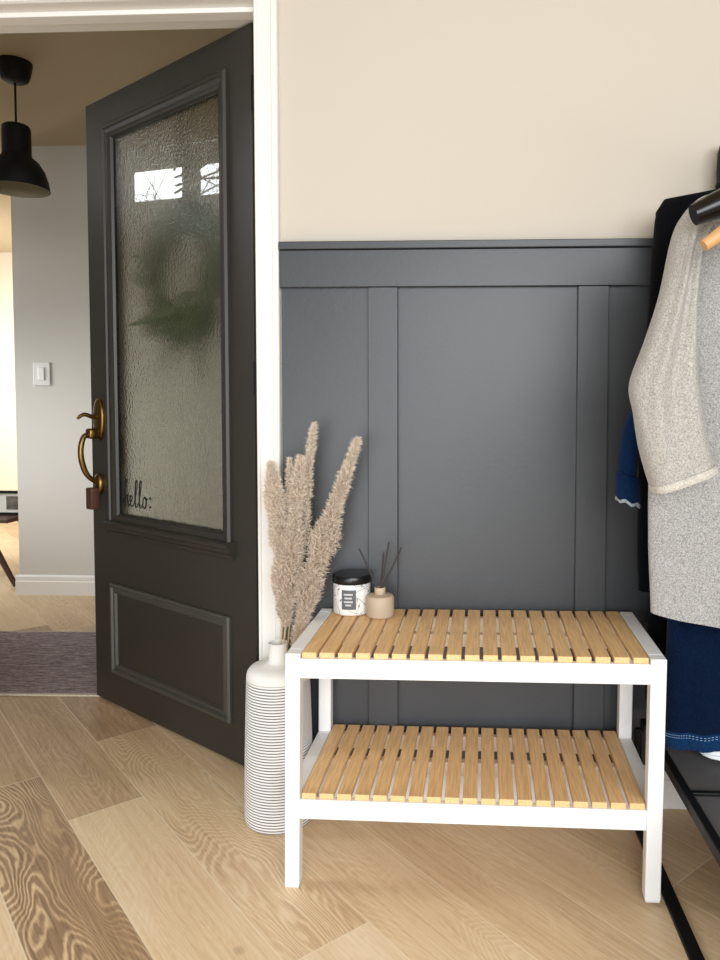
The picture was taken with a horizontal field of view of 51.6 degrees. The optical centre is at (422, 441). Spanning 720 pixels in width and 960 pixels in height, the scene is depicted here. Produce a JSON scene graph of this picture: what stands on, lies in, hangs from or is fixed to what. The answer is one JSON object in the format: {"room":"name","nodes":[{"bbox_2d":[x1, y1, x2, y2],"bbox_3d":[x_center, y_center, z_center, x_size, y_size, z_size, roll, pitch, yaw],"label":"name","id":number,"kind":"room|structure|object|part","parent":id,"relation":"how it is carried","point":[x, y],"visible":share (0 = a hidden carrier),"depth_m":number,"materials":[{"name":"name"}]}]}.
{"room":"entryway","nodes":[
{"label":"entryway","id":0,"kind":"room"},
{"bbox_2d":[0,252,17,490],"bbox_3d":[-1.485,-0.490,6.615,5.600,2.389,0.150,0,3,3],"label":"wall","id":1,"kind":"structure","parent":0,"point":[8,442],"depth_m":6.65,"materials":[{"name":"beige paint"}]},
{"bbox_2d":[11,145,94,575],"bbox_3d":[-0.548,-0.362,3.941,3.272,2.389,0.110,0,3,3],"label":"wall","id":2,"kind":"structure","parent":0,"point":[50,260],"depth_m":3.95,"materials":[{"name":"grey paint"}]},
{"bbox_2d":[33,362,50,385],"bbox_3d":[-2.035,-0.363,3.950,0.092,0.124,0.013,0,3,3],"label":"light switch","id":3,"kind":"object","parent":2,"relation":"attached to","point":[41,370],"visible":1,"depth_m":3.95,"materials":[{"name":"white plastic"}]},
{"bbox_2d":[15,575,94,595],"bbox_3d":[-0.785,0.779,3.942,2.838,0.107,0.016,0,3,3],"label":"baseboard","id":4,"kind":"structure","parent":2,"relation":"attached to","point":[67,585],"depth_m":3.99,"materials":[{"name":"white paint"}]},
{"bbox_2d":[0,28,238,251],"bbox_3d":[-1.586,-1.622,4.411,5.600,0.080,4.953,0,3,3],"label":"ceiling","id":5,"kind":"structure","parent":0,"point":[72,71],"depth_m":3.02,"materials":[{"name":"beige paint"}]},
{"bbox_2d":[0,55,50,197],"bbox_3d":[-1.628,-1.264,2.963,0.239,0.500,0.239,0,3,3],"label":"pendant lamp","id":6,"kind":"object","parent":5,"relation":"hanging from","point":[21,175],"visible":1,"depth_m":2.92,"materials":[{"name":"black metal"}]},
{"bbox_3d":[-1.628,-1.345,2.959,0.008,0.183,0.009,0,3,3],"label":"cord","id":7,"kind":"part","parent":6,"relation":"part of","materials":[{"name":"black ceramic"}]},
{"bbox_3d":[-1.628,-1.140,2.969,0.239,0.253,0.239,0,3,3],"label":"lamp shade","id":8,"kind":"part","parent":6,"relation":"part of","materials":[{"name":"black metal"}]},
{"bbox_2d":[0,521,719,959],"bbox_3d":[-1.292,0.882,2.887,6.350,0.001,8.200,0,3,3],"label":"floor","id":9,"kind":"structure","parent":0,"point":[124,836],"depth_m":1.63,"materials":[{"name":"brown wood"}]},
{"bbox_2d":[0,515,17,586],"bbox_3d":[-2.745,0.618,4.428,0.923,0.393,0.500,0,3,3],"label":"table","id":10,"kind":"object","parent":9,"relation":"on","point":[3,518],"visible":0.29,"depth_m":4.20,"materials":[{"name":"brown wood"}]},
{"bbox_3d":[-2.422,0.634,4.222,0.265,0.382,0.044,1,3,13],"label":"leg","id":11,"kind":"part","parent":10,"relation":"part of","materials":[{"name":"brown wood"}]},
{"bbox_2d":[0,490,17,514],"bbox_3d":[-2.418,0.356,4.317,0.300,0.142,0.020,0,3,3],"label":"framed print","id":12,"kind":"object","parent":10,"relation":"on","point":[8,499],"visible":0.38,"depth_m":4.32,"materials":[{"name":"black paper"}]},
{"bbox_2d":[0,631,99,696],"bbox_3d":[-1.589,0.874,2.972,2.350,0.006,0.727,0,3,1],"label":"rug","id":13,"kind":"object","parent":9,"relation":"on","point":[32,663],"visible":0.16,"depth_m":2.92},
{"bbox_2d":[244,639,311,834],"bbox_3d":[-0.355,0.712,1.826,0.169,0.440,0.169,1,3,22],"label":"floor vase","id":14,"kind":"object","parent":9,"relation":"on","point":[264,771],"visible":0.68,"depth_m":1.75,"materials":[{"name":"ceramic"}]},
{"bbox_2d":[261,460,293,644],"bbox_3d":[-0.350,0.360,1.805,0.087,0.646,0.076,0,3,8],"label":"stalk","id":15,"kind":"object","parent":14,"relation":"in","point":[272,481],"visible":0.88,"depth_m":1.79,"materials":[{"name":"brown plant"}]},
{"bbox_3d":[-0.355,0.367,1.808,0.028,0.632,0.007,0,3,3],"label":"stem","id":16,"kind":"part","parent":15,"relation":"part of","materials":[{"name":"brown plant"}]},
{"bbox_2d":[283,457,294,639],"bbox_3d":[-0.327,0.358,1.817,0.045,0.651,0.046,3,4,43],"label":"stalk","id":17,"kind":"object","parent":14,"relation":"in","point":[289,463],"visible":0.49,"depth_m":1.80,"materials":[{"name":"brown plant"}]},
{"bbox_2d":[273,455,307,643],"bbox_3d":[-0.320,0.354,1.799,0.094,0.659,0.078,1,3,16],"label":"stalk","id":18,"kind":"object","parent":14,"relation":"in","point":[298,474],"visible":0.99,"depth_m":1.78,"materials":[{"name":"brown plant"}]},
{"bbox_3d":[-0.325,0.360,1.800,0.064,0.647,0.004,0,3,3],"label":"stem","id":19,"kind":"part","parent":18,"relation":"part of","materials":[{"name":"brown plant"}]},
{"bbox_2d":[287,422,317,651],"bbox_3d":[-0.300,0.316,1.817,0.096,0.735,0.063,1,3,21],"label":"stalk","id":20,"kind":"object","parent":14,"relation":"in","point":[310,448],"visible":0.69,"depth_m":1.80,"materials":[{"name":"brown plant"}]},
{"bbox_2d":[289,436,362,647],"bbox_3d":[-0.244,0.333,1.795,0.205,0.703,0.095,1,3,20],"label":"stalk","id":21,"kind":"object","parent":14,"relation":"in","point":[332,512],"visible":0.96,"depth_m":1.78,"materials":[{"name":"brown plant"}]},
{"bbox_3d":[-0.252,0.339,1.796,0.194,0.691,0.005,0,3,7],"label":"stem","id":22,"kind":"part","parent":21,"relation":"part of","materials":[{"name":"brown plant"}]},
{"bbox_2d":[285,609,666,902],"bbox_3d":[0.113,0.682,1.700,0.785,0.514,0.351,0,3,5],"label":"slatted bench","id":23,"kind":"object","parent":9,"relation":"on","point":[634,792],"visible":0.94,"depth_m":1.57,"materials":[{"name":"white wood"}]},
{"bbox_3d":[-0.273,0.692,1.572,0.036,0.501,0.032,0,3,5],"label":"leg","id":24,"kind":"part","parent":23,"relation":"part of","materials":[{"name":"white wood"}]},
{"bbox_3d":[-0.258,0.461,1.720,0.032,0.053,0.288,0,3,5],"label":"rail","id":25,"kind":"part","parent":23,"relation":"part of","materials":[{"name":"white wood"}]},
{"bbox_3d":[-0.261,0.764,1.735,0.032,0.048,0.288,0,3,5],"label":"rail","id":26,"kind":"part","parent":23,"relation":"part of","materials":[{"name":"white"}]},
{"bbox_3d":[-0.247,0.677,1.890,0.036,0.501,0.032,0,3,5],"label":"leg","id":27,"kind":"part","parent":23,"relation":"part of","materials":[{"name":"white wood"}]},
{"bbox_2d":[332,569,370,615],"bbox_3d":[-0.177,0.376,1.848,0.097,0.098,0.097,0,3,3],"label":"candle jar","id":28,"kind":"object","parent":23,"relation":"on","point":[351,587],"visible":0.93,"depth_m":1.81,"materials":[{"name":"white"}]},
{"bbox_2d":[344,594,352,605],"bbox_3d":[-0.181,0.386,1.803,0.022,0.030,0.001,0,3,6],"label":"print","id":29,"kind":"object","parent":28,"relation":"attached to","point":[348,598],"depth_m":1.80,"materials":[{"name":"grey paper"}]},
{"bbox_3d":[-0.176,0.337,1.846,0.097,0.020,0.097,0,3,3],"label":"lid","id":30,"kind":"part","parent":28,"relation":"part of","materials":[{"name":"black plastic"}]},
{"bbox_2d":[366,586,393,618],"bbox_3d":[-0.104,0.391,1.810,0.069,0.072,0.069,0,3,3],"label":"bottle","id":31,"kind":"object","parent":23,"relation":"on","point":[379,603],"visible":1,"depth_m":1.78,"materials":[{"name":"beige ceramic"}]},
{"bbox_2d":[359,548,377,587],"bbox_3d":[-0.129,0.316,1.806,0.055,0.114,0.004,0,3,-3],"label":"stick","id":32,"kind":"object","parent":31,"relation":"in","point":[359,548],"visible":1,"depth_m":1.80,"materials":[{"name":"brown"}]},
{"bbox_2d":[380,552,383,586],"bbox_3d":[-0.102,0.341,1.810,0.004,0.139,0.023,2,3,39],"label":"stick","id":33,"kind":"object","parent":31,"relation":"in","point":[383,552],"visible":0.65,"depth_m":1.81,"materials":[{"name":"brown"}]},
{"bbox_2d":[380,542,389,587],"bbox_3d":[-0.096,0.326,1.805,0.034,0.168,0.004,1,3,16],"label":"stick","id":34,"kind":"object","parent":31,"relation":"in","point":[388,542],"visible":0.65,"depth_m":1.80,"materials":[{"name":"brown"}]},
{"bbox_2d":[382,547,401,587],"bbox_3d":[-0.078,0.313,1.803,0.058,0.118,0.004,0,3,9],"label":"stick","id":35,"kind":"object","parent":31,"relation":"in","point":[401,547],"visible":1,"depth_m":1.80,"materials":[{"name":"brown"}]},
{"bbox_2d":[302,724,644,808],"bbox_3d":[0.112,0.737,1.705,0.711,0.021,0.342,0,3,5],"label":"slatted shelf","id":36,"kind":"object","parent":23,"relation":"attached to","point":[623,767],"depth_m":1.66,"materials":[{"name":"brown wood"}]},
{"bbox_3d":[0.098,0.772,1.541,0.717,0.051,0.018,0,3,5],"label":"rail","id":37,"kind":"part","parent":23,"relation":"part of","materials":[{"name":"white wood"}]},
{"bbox_3d":[0.114,0.758,1.726,0.717,0.038,0.022,0,3,5],"label":"rail","id":38,"kind":"part","parent":23,"relation":"part of","materials":[{"name":"white"}]},
{"bbox_3d":[0.125,0.759,1.868,0.717,0.047,0.018,0,3,5],"label":"rail","id":39,"kind":"part","parent":23,"relation":"part of","materials":[{"name":"white"}]},
{"bbox_3d":[0.117,0.457,1.711,0.717,0.038,0.022,0,3,5],"label":"rail","id":40,"kind":"part","parent":23,"relation":"part of","materials":[{"name":"white"}]},
{"bbox_3d":[0.115,0.436,1.690,0.711,0.021,0.342,0,3,5],"label":"slatted seat","id":41,"kind":"part","parent":23,"relation":"part of","materials":[{"name":"brown wood"}]},
{"bbox_3d":[0.102,0.471,1.526,0.717,0.051,0.018,0,3,5],"label":"rail","id":42,"kind":"part","parent":23,"relation":"part of","materials":[{"name":"white wood"}]},
{"bbox_3d":[0.129,0.458,1.854,0.717,0.047,0.018,0,3,5],"label":"rail","id":43,"kind":"part","parent":23,"relation":"part of","materials":[{"name":"white"}]},
{"bbox_3d":[0.499,0.671,1.829,0.036,0.501,0.032,0,3,5],"label":"leg","id":44,"kind":"part","parent":23,"relation":"part of","materials":[{"name":"white wood"}]},
{"bbox_3d":[0.485,0.758,1.674,0.032,0.048,0.288,0,3,5],"label":"rail","id":45,"kind":"part","parent":23,"relation":"part of","materials":[{"name":"white"}]},
{"bbox_3d":[0.488,0.455,1.659,0.032,0.053,0.288,0,3,5],"label":"rail","id":46,"kind":"part","parent":23,"relation":"part of","materials":[{"name":"white"}]},
{"bbox_3d":[0.473,0.686,1.511,0.036,0.501,0.032,0,3,5],"label":"leg","id":47,"kind":"part","parent":23,"relation":"part of","materials":[{"name":"white wood"}]},
{"bbox_2d":[634,147,719,959],"bbox_3d":[0.701,0.132,1.263,0.424,1.656,1.130,0,3,3],"label":"clothes rack","id":48,"kind":"object","parent":9,"relation":"on","point":[695,777],"visible":0.5,"depth_m":1.51,"materials":[{"name":"black metal"}]},
{"bbox_3d":[0.530,0.815,1.825,0.016,0.220,0.016,0,3,3],"label":"shelf leg","id":49,"kind":"part","parent":48,"relation":"part of","materials":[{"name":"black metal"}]},
{"bbox_2d":[615,408,719,752],"bbox_3d":[0.715,0.077,1.567,0.608,1.163,0.116,0,3,3],"label":"coat","id":50,"kind":"object","parent":48,"relation":"hanging from","point":[692,721],"visible":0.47,"depth_m":1.56,"materials":[{"name":"blue fabric"}]},
{"bbox_3d":[0.501,0.954,1.309,0.028,0.009,1.115,0,3,3],"label":"floor rail","id":51,"kind":"part","parent":48,"relation":"part of","materials":[{"name":"black metal"}]},
{"bbox_2d":[628,195,719,627],"bbox_3d":[0.705,-0.030,1.382,0.656,0.894,0.211,0,3,3],"label":"coat","id":52,"kind":"object","parent":48,"relation":"hanging from","point":[674,388],"visible":0.87,"depth_m":1.35,"materials":[{"name":"grey fabric"}]},
{"bbox_2d":[637,181,719,700],"bbox_3d":[0.722,0.002,1.710,0.441,1.214,0.128,0,3,3],"label":"coat","id":53,"kind":"object","parent":48,"relation":"hanging from","point":[670,211],"visible":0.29,"depth_m":1.69,"materials":[{"name":"black fabric"}]},
{"bbox_3d":[0.521,0.719,1.299,0.018,0.024,1.060,0,3,3],"label":"shelf frame","id":54,"kind":"part","parent":48,"relation":"part of","materials":[{"name":"black metal"}]},
{"bbox_3d":[0.700,0.719,1.291,0.340,0.005,1.048,0,3,3],"label":"shelf panel","id":55,"kind":"part","parent":48,"relation":"part of","materials":[{"name":"grey metal"}]},
{"bbox_2d":[688,188,719,224],"bbox_3d":[0.701,-0.508,1.213,0.513,0.297,0.054,0,3,3],"label":"clothes hanger","id":56,"kind":"object","parent":48,"relation":"hanging from","point":[706,209],"visible":1,"depth_m":1.22,"materials":[{"name":"black plastic"}]},
{"bbox_2d":[700,225,719,250],"bbox_3d":[0.699,-0.481,1.174,0.501,0.348,0.030,0,3,3],"label":"clothes hanger","id":57,"kind":"object","parent":48,"relation":"hanging from","point":[712,239],"visible":1,"depth_m":1.19,"materials":[{"name":"brown wood"}]},
{"bbox_2d":[700,751,719,760],"bbox_3d":[0.660,0.674,1.708,0.092,0.027,0.208,0,3,3],"label":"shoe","id":58,"kind":"object","parent":48,"relation":"on","point":[713,755],"visible":0.16,"depth_m":1.61,"materials":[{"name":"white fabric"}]},
{"bbox_3d":[0.726,0.102,1.802,0.050,1.648,0.050,0,3,3],"label":"post","id":59,"kind":"part","parent":48,"relation":"part of","materials":[{"name":"black metal"}]},
{"bbox_2d":[279,0,719,636],"bbox_3d":[-0.256,-0.374,1.944,4.200,2.600,0.135,0,3,3],"label":"wall","id":60,"kind":"structure","parent":0,"point":[400,119],"depth_m":1.84,"materials":[{"name":"beige paint"}]},
{"bbox_2d":[0,0,283,659],"bbox_3d":[-0.885,-0.124,1.976,1.056,2.097,0.158,0,3,3],"label":"trim","id":61,"kind":"structure","parent":60,"relation":"attached to","point":[16,16],"depth_m":1.88,"materials":[{"name":"white paint"}]},
{"bbox_3d":[-0.887,-1.138,1.860,1.056,0.062,0.022,0,3,3],"label":"head casing","id":62,"kind":"part","parent":61,"relation":"part of","materials":[{"name":"white paint"}]},
{"bbox_3d":[-0.392,-0.119,1.884,0.062,2.097,0.022,0,3,3],"label":"casing","id":63,"kind":"part","parent":61,"relation":"part of","materials":[{"name":"white paint"}]},
{"bbox_2d":[77,22,258,765],"bbox_3d":[-0.800,-0.106,2.259,0.886,2.021,0.139,2,3,39],"label":"door","id":64,"kind":"structure","parent":60,"relation":"in","point":[172,498],"depth_m":2.23,"materials":[{"name":"black paint"}]},
{"bbox_3d":[-1.099,-0.076,2.506,0.064,0.144,0.012,2,3,39],"label":"handle plate","id":65,"kind":"part","parent":64,"relation":"part of","materials":[{"name":"gold metal"}]},
{"bbox_3d":[-0.792,-0.364,2.249,0.662,1.322,0.021,2,3,39],"label":"glass moulding","id":66,"kind":"part","parent":64,"relation":"part of","materials":[{"name":"black paint"}]},
{"bbox_3d":[-0.783,-0.364,2.260,0.610,1.270,0.006,2,3,39],"label":"glass pane","id":67,"kind":"part","parent":64,"relation":"part of","materials":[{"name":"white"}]},
{"bbox_3d":[-0.795,0.638,2.304,0.512,0.167,0.005,2,3,39],"label":"panel","id":68,"kind":"part","parent":64,"relation":"part of","materials":[{"name":"black wood"}]},
{"bbox_3d":[-0.798,0.638,2.300,0.652,0.307,0.018,2,3,39],"label":"panel moulding","id":69,"kind":"part","parent":64,"relation":"part of","materials":[{"name":"grey paint"}]},
{"bbox_2d":[279,238,652,764],"bbox_3d":[0.663,0.165,1.842,2.049,1.323,0.032,0,3,3],"label":"panelling","id":70,"kind":"structure","parent":60,"relation":"attached to","point":[484,384],"depth_m":1.87,"materials":[{"name":"grey paint"}]},
{"bbox_3d":[0.664,-0.431,1.817,2.049,0.092,0.017,0,3,3],"label":"rail","id":71,"kind":"part","parent":70,"relation":"part of","materials":[{"name":"grey paint"}]},
{"bbox_2d":[317,765,685,808],"bbox_3d":[0.674,0.878,1.883,2.067,0.107,0.016,0,3,3],"label":"baseboard","id":72,"kind":"structure","parent":60,"relation":"attached to","point":[671,799],"depth_m":1.90,"materials":[{"name":"white paint"}]}
]}

